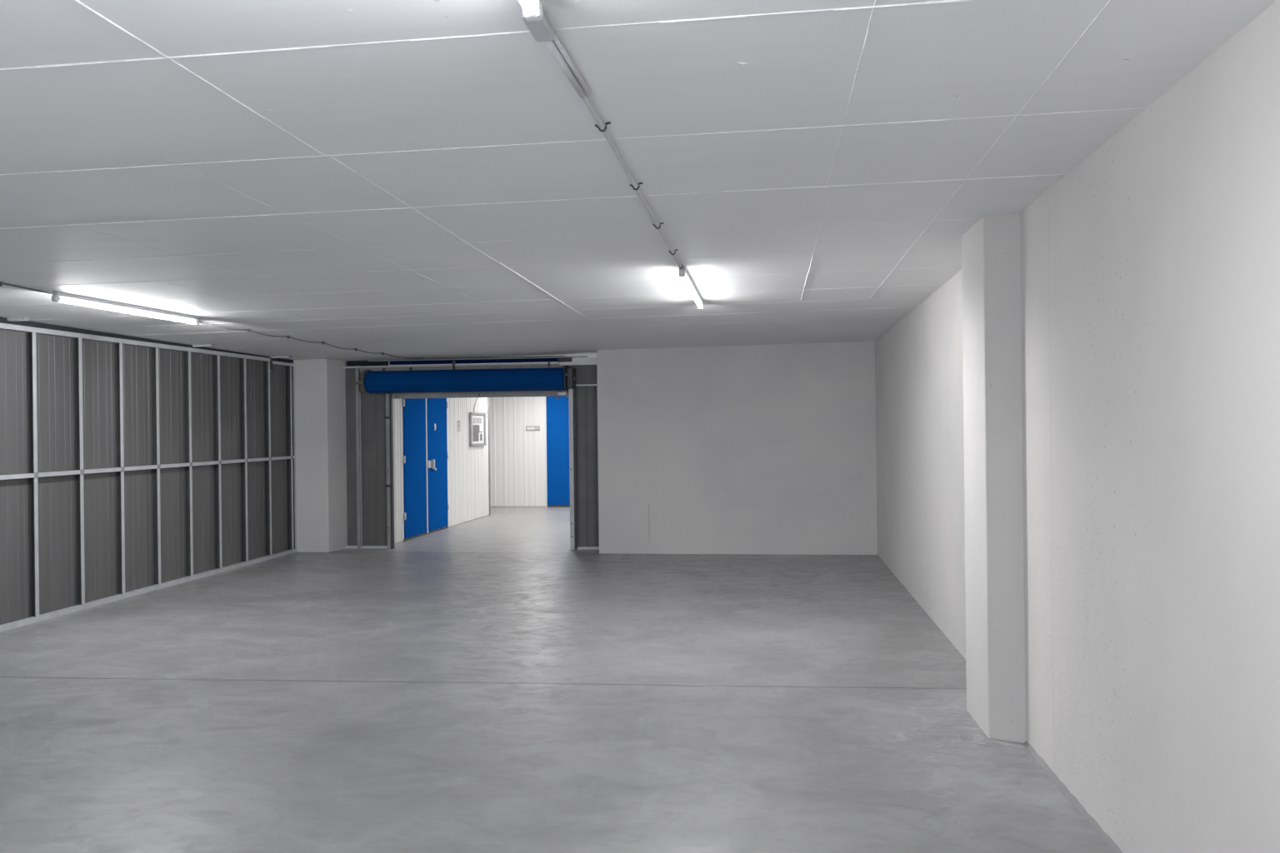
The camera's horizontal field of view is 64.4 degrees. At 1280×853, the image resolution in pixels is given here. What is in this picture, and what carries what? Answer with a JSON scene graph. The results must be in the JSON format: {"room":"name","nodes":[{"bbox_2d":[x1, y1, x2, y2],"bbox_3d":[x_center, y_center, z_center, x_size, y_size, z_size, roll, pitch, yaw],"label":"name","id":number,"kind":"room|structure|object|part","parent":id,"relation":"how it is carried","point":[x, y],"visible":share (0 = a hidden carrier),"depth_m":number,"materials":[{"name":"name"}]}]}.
{"room":"empty storage room","nodes":[
{"label":"empty storage room","id":0,"kind":"room"},
{"bbox_2d":[0,316,296,632],"bbox_3d":[-5.652,0.348,4.511,0.112,2.613,17.542,-1,0,7],"label":"wall","id":1,"kind":"structure","parent":0,"point":[130,467],"depth_m":9.89,"materials":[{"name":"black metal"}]},
{"bbox_3d":[-5.178,0.412,8.273,0.004,2.445,0.575,-1,0,7],"label":"sheet panel","id":2,"kind":"part","parent":1,"relation":"part of","materials":[{"name":"grey metal"}]},
{"bbox_3d":[-5.078,0.409,8.550,0.006,0.044,0.052,-1,0,7],"label":"joint plate","id":3,"kind":"part","parent":1,"relation":"part of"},
{"bbox_3d":[-5.104,0.410,8.843,0.004,2.445,0.575,-1,0,7],"label":"sheet panel","id":4,"kind":"part","parent":1,"relation":"part of","materials":[{"name":"grey metal"}]},
{"bbox_3d":[-5.029,0.409,9.413,0.004,2.445,0.575,-1,0,7],"label":"sheet panel","id":5,"kind":"part","parent":1,"relation":"part of","materials":[{"name":"grey metal"}]},
{"bbox_3d":[-4.929,0.406,9.691,0.006,0.044,0.052,-1,0,7],"label":"joint plate","id":6,"kind":"part","parent":1,"relation":"part of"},
{"bbox_3d":[-5.685,-0.802,4.189,0.127,0.040,16.900,-1,0,7],"label":"rail","id":7,"kind":"part","parent":1,"relation":"part of","materials":[{"name":"grey metal"}]},
{"bbox_3d":[-4.955,0.408,9.983,0.004,2.445,0.575,-1,0,7],"label":"sheet panel","id":8,"kind":"part","parent":1,"relation":"part of","materials":[{"name":"grey metal"}]},
{"bbox_3d":[-5.630,0.421,4.508,0.130,0.034,17.540,-1,0,7],"label":"rail","id":9,"kind":"part","parent":1,"relation":"part of","materials":[{"name":"silver metal"}]},
{"bbox_3d":[-5.616,1.633,4.509,0.133,0.042,17.540,-1,0,7],"label":"rail","id":10,"kind":"part","parent":1,"relation":"part of","materials":[{"name":"silver metal"}]},
{"bbox_3d":[-4.881,0.406,10.553,0.004,2.445,0.575,-1,0,7],"label":"sheet panel","id":11,"kind":"part","parent":1,"relation":"part of","materials":[{"name":"grey metal"}]},
{"bbox_3d":[-4.807,0.405,11.123,0.004,2.445,0.575,-1,0,7],"label":"sheet panel","id":12,"kind":"part","parent":1,"relation":"part of","materials":[{"name":"grey metal"}]},
{"bbox_3d":[-4.733,0.403,11.693,0.004,2.445,0.575,-1,0,7],"label":"sheet panel","id":13,"kind":"part","parent":1,"relation":"part of","materials":[{"name":"grey metal"}]},
{"bbox_3d":[-4.659,0.402,12.263,0.004,2.445,0.575,-1,0,7],"label":"sheet panel","id":14,"kind":"part","parent":1,"relation":"part of","materials":[{"name":"grey metal"}]},
{"bbox_3d":[-4.584,0.400,12.833,0.004,2.445,0.575,-1,0,7],"label":"sheet panel","id":15,"kind":"part","parent":1,"relation":"part of","materials":[{"name":"grey metal"}]},
{"bbox_3d":[-4.551,-0.797,12.901,0.056,0.035,0.610,-1,0,7],"label":"rail","id":16,"kind":"part","parent":1,"relation":"part of","materials":[{"name":"grey metal"}]},
{"bbox_2d":[293,359,347,552],"bbox_3d":[-4.281,0.379,13.465,0.680,2.540,0.549,-1,0,7],"label":"concrete pillar","id":17,"kind":"structure","parent":0,"point":[319,384],"depth_m":13.20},
{"bbox_2d":[388,361,489,543],"bbox_3d":[-3.114,0.363,15.994,0.060,2.500,4.841,-1,0,9],"label":"wall","id":18,"kind":"structure","parent":0,"point":[467,466],"depth_m":16.73,"materials":[{"name":"white metal"}]},
{"bbox_2d":[402,398,449,541],"bbox_3d":[-3.179,0.464,15.233,0.096,2.300,1.855,-1,0,8],"label":"door","id":19,"kind":"structure","parent":18,"relation":"in","point":[424,420],"depth_m":15.13,"materials":[{"name":"blue paint"}]},
{"bbox_3d":[-3.135,0.586,15.376,0.056,0.175,0.270,-1,0,9],"label":"handle","id":20,"kind":"part","parent":19,"relation":"part of","materials":[{"name":"silver metal"}]},
{"bbox_2d":[469,412,486,446],"bbox_3d":[-2.818,0.048,17.679,0.030,0.580,0.860,-1,0,9],"label":"framed piece","id":21,"kind":"object","parent":18,"relation":"attached to","point":[477,420],"visible":1,"depth_m":17.65,"materials":[{"name":"paper"}]},
{"bbox_2d":[487,397,490,515],"bbox_3d":[-2.754,0.356,18.398,0.062,2.500,0.080,-1,0,7],"label":"trim","id":22,"kind":"structure","parent":18,"relation":"attached to","point":[488,412],"depth_m":18.37,"materials":[{"name":"white metal"}]},
{"bbox_2d":[489,396,569,507],"bbox_3d":[-1.153,0.337,20.071,10.700,2.500,0.060,-1,0,7],"label":"wall","id":23,"kind":"structure","parent":0,"point":[517,461],"depth_m":20.21,"materials":[{"name":"white metal"}]},
{"bbox_2d":[525,426,539,430],"bbox_3d":[-2.124,0.034,20.155,0.270,0.080,0.011,-1,0,7],"label":"wall sign","id":24,"kind":"object","parent":23,"relation":"attached to","point":[527,428],"visible":1,"depth_m":20.16,"materials":[{"name":"white plastic"}]},
{"bbox_3d":[-2.123,0.034,20.157,0.250,0.060,0.006,-1,0,7],"label":"plate","id":25,"kind":"part","parent":24,"relation":"part of","materials":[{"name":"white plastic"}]},
{"bbox_2d":[545,396,569,507],"bbox_3d":[-1.363,0.389,20.045,1.025,2.400,0.060,-1,0,7],"label":"door","id":26,"kind":"structure","parent":23,"relation":"in","point":[557,412],"depth_m":20.07,"materials":[{"name":"blue paint"}]},
{"bbox_3d":[-1.858,0.394,20.118,0.025,2.400,0.040,-1,0,7],"label":"frame","id":27,"kind":"part","parent":26,"relation":"part of","materials":[{"name":"white plastic"}]},
{"bbox_2d":[0,507,1112,852],"bbox_3d":[-2.535,1.716,7.756,11.400,0.200,25.350,-1,0,7],"label":"floor","id":28,"kind":"structure","parent":0,"point":[488,684],"depth_m":5.66,"materials":[{"name":"concrete"}]},
{"bbox_2d":[0,0,1275,364],"bbox_3d":[-2.565,-1.070,7.753,11.400,0.563,25.350,-1,0,7],"label":"ceiling","id":29,"kind":"structure","parent":0,"point":[404,178],"depth_m":3.80,"materials":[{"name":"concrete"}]},
{"bbox_2d":[5,317,29,321],"bbox_3d":[-5.133,-0.873,8.292,0.285,0.030,0.060,-1,0,7],"label":"bracket","id":30,"kind":"object","parent":29,"relation":"attached to","point":[11,319],"visible":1,"depth_m":8.26,"materials":[{"name":"silver metal"}]},
{"bbox_2d":[51,291,199,324],"bbox_3d":[-3.832,-0.883,7.680,0.041,0.070,1.585,-1,0,11],"label":"tube light","id":31,"kind":"object","parent":29,"relation":"attached to","point":[60,297],"visible":1,"depth_m":7.54,"materials":[{"name":"plastic"}]},
{"bbox_2d":[192,344,214,347],"bbox_3d":[-4.757,-0.865,10.926,0.375,0.025,0.050,-1,0,7],"label":"bracket","id":32,"kind":"object","parent":29,"relation":"attached to","point":[212,345],"visible":0.67,"depth_m":10.90,"materials":[{"name":"silver metal"}]},
{"bbox_2d":[0,281,424,359],"bbox_3d":[-3.613,-0.893,9.200,0.235,0.088,8.161,-1,0,10],"label":"cable","id":33,"kind":"object","parent":29,"relation":"attached to","point":[2,283],"visible":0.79,"depth_m":9.56,"materials":[{"name":"grey plastic"}]},
{"bbox_2d":[270,355,291,358],"bbox_3d":[-4.527,-0.858,12.611,0.410,0.025,0.050,-1,0,7],"label":"bracket","id":34,"kind":"object","parent":29,"relation":"attached to","point":[285,357],"visible":0.67,"depth_m":12.58,"materials":[{"name":"silver metal"}]},
{"bbox_2d":[519,0,542,20],"bbox_3d":[-0.349,-1.003,1.639,0.040,0.070,1.582,-1,0,7],"label":"tube light","id":35,"kind":"object","parent":29,"relation":"attached to","point":[532,9],"visible":1,"depth_m":2.38,"materials":[{"name":"plastic"}]},
{"bbox_2d":[520,5,683,269],"bbox_3d":[0.005,-1.012,4.452,0.075,0.052,4.000,-1,0,8],"label":"conduit","id":36,"kind":"object","parent":29,"relation":"attached to","point":[542,30],"visible":0.97,"depth_m":2.96,"materials":[{"name":"grey metal"}]},
{"bbox_2d":[679,265,703,309],"bbox_3d":[0.376,-0.979,7.277,0.040,0.070,1.712,-1,0,7],"label":"tube light","id":37,"kind":"object","parent":29,"relation":"attached to","point":[683,274],"visible":0.96,"depth_m":7.03,"materials":[{"name":"plastic"}]},
{"bbox_2d":[596,341,877,554],"bbox_3d":[1.200,0.277,12.776,3.414,2.624,0.549,-1,0,7],"label":"wall","id":38,"kind":"structure","parent":0,"point":[750,449],"depth_m":12.49,"materials":[{"name":"paint"}]},
{"bbox_2d":[343,355,599,549],"bbox_3d":[-2.177,0.326,13.367,3.540,2.560,0.180,-1,0,7],"label":"door surround","id":39,"kind":"object","parent":38,"relation":"attached to","point":[366,441],"visible":0.72,"depth_m":13.51,"materials":[{"name":"black metal"}]},
{"bbox_3d":[-3.635,0.406,13.547,0.600,2.370,0.006,-1,0,7],"label":"panel","id":40,"kind":"part","parent":39,"relation":"part of","materials":[{"name":"grey metal"}]},
{"bbox_3d":[-3.624,1.605,13.531,0.600,0.032,0.040,-1,0,7],"label":"rail","id":41,"kind":"part","parent":39,"relation":"part of","materials":[{"name":"silver metal"}]},
{"bbox_3d":[-2.194,-0.807,13.333,3.540,0.022,0.055,-1,0,7],"label":"rail","id":42,"kind":"part","parent":39,"relation":"part of","materials":[{"name":"black metal"}]},
{"bbox_3d":[-2.356,-0.766,13.358,2.750,0.057,0.045,-1,0,7],"label":"rail","id":43,"kind":"part","parent":39,"relation":"part of","materials":[{"name":"grey metal"}]},
{"bbox_2d":[355,365,577,549],"bbox_3d":[-2.268,0.422,13.194,2.920,2.370,0.335,-1,0,7],"label":"roller door","id":44,"kind":"structure","parent":39,"relation":"attached to","point":[532,382],"depth_m":13.13,"materials":[{"name":"blue metal"}]},
{"bbox_3d":[-3.319,0.593,13.458,0.045,2.050,0.075,-1,0,7],"label":"guide rail","id":45,"kind":"part","parent":44,"relation":"part of","materials":[{"name":"silver metal"}]},
{"bbox_2d":[365,367,565,393],"bbox_3d":[-2.255,-0.597,13.185,2.630,0.288,0.292,-1,0,7],"label":"curtain","id":46,"kind":"object","parent":44,"relation":"hanging from","point":[526,380],"depth_m":13.08,"materials":[{"name":"blue metal"}]},
{"bbox_3d":[-0.879,0.547,13.151,0.055,2.090,0.075,-1,0,7],"label":"guide rail","id":47,"kind":"part","parent":44,"relation":"part of","materials":[{"name":"silver metal"}]},
{"bbox_3d":[-2.118,-0.610,13.358,2.520,0.370,0.013,-1,0,7],"label":"lintel panel","id":48,"kind":"part","parent":39,"relation":"part of","materials":[{"name":"metal"}]},
{"bbox_3d":[-0.738,-0.842,13.132,0.600,0.095,0.080,-1,0,7],"label":"angle plate","id":49,"kind":"part","parent":39,"relation":"part of","materials":[{"name":"silver metal"}]},
{"bbox_3d":[-0.647,0.504,13.172,0.460,2.110,0.006,-1,0,7],"label":"panel","id":50,"kind":"part","parent":39,"relation":"part of","materials":[{"name":"grey metal"}]},
{"bbox_3d":[-0.638,1.573,13.156,0.460,0.032,0.040,-1,0,7],"label":"rail","id":51,"kind":"part","parent":39,"relation":"part of","materials":[{"name":"silver metal"}]},
{"bbox_2d":[875,270,965,659],"bbox_3d":[2.707,0.238,9.084,0.498,2.678,7.500,-1,0,7],"label":"wall","id":52,"kind":"structure","parent":0,"point":[919,363],"depth_m":8.40,"materials":[{"name":"paint"}]},
{"bbox_2d":[961,212,1025,743],"bbox_3d":[1.945,0.252,5.316,0.372,2.677,0.631,-1,0,7],"label":"concrete pillar","id":53,"kind":"structure","parent":0,"point":[993,492],"depth_m":5.11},
{"bbox_2d":[1020,0,1279,852],"bbox_3d":[1.554,0.225,0.108,0.548,2.752,10.600,-1,0,7],"label":"wall","id":54,"kind":"structure","parent":0,"point":[1150,270],"depth_m":3.30,"materials":[{"name":"paint"}]},
{"bbox_2d":[1023,740,1122,852],"bbox_3d":[1.548,1.565,1.936,0.033,0.025,6.221,-1,0,6],"label":"baseboard","id":55,"kind":"structure","parent":54,"relation":"attached to","point":[1112,847],"depth_m":4.25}
]}

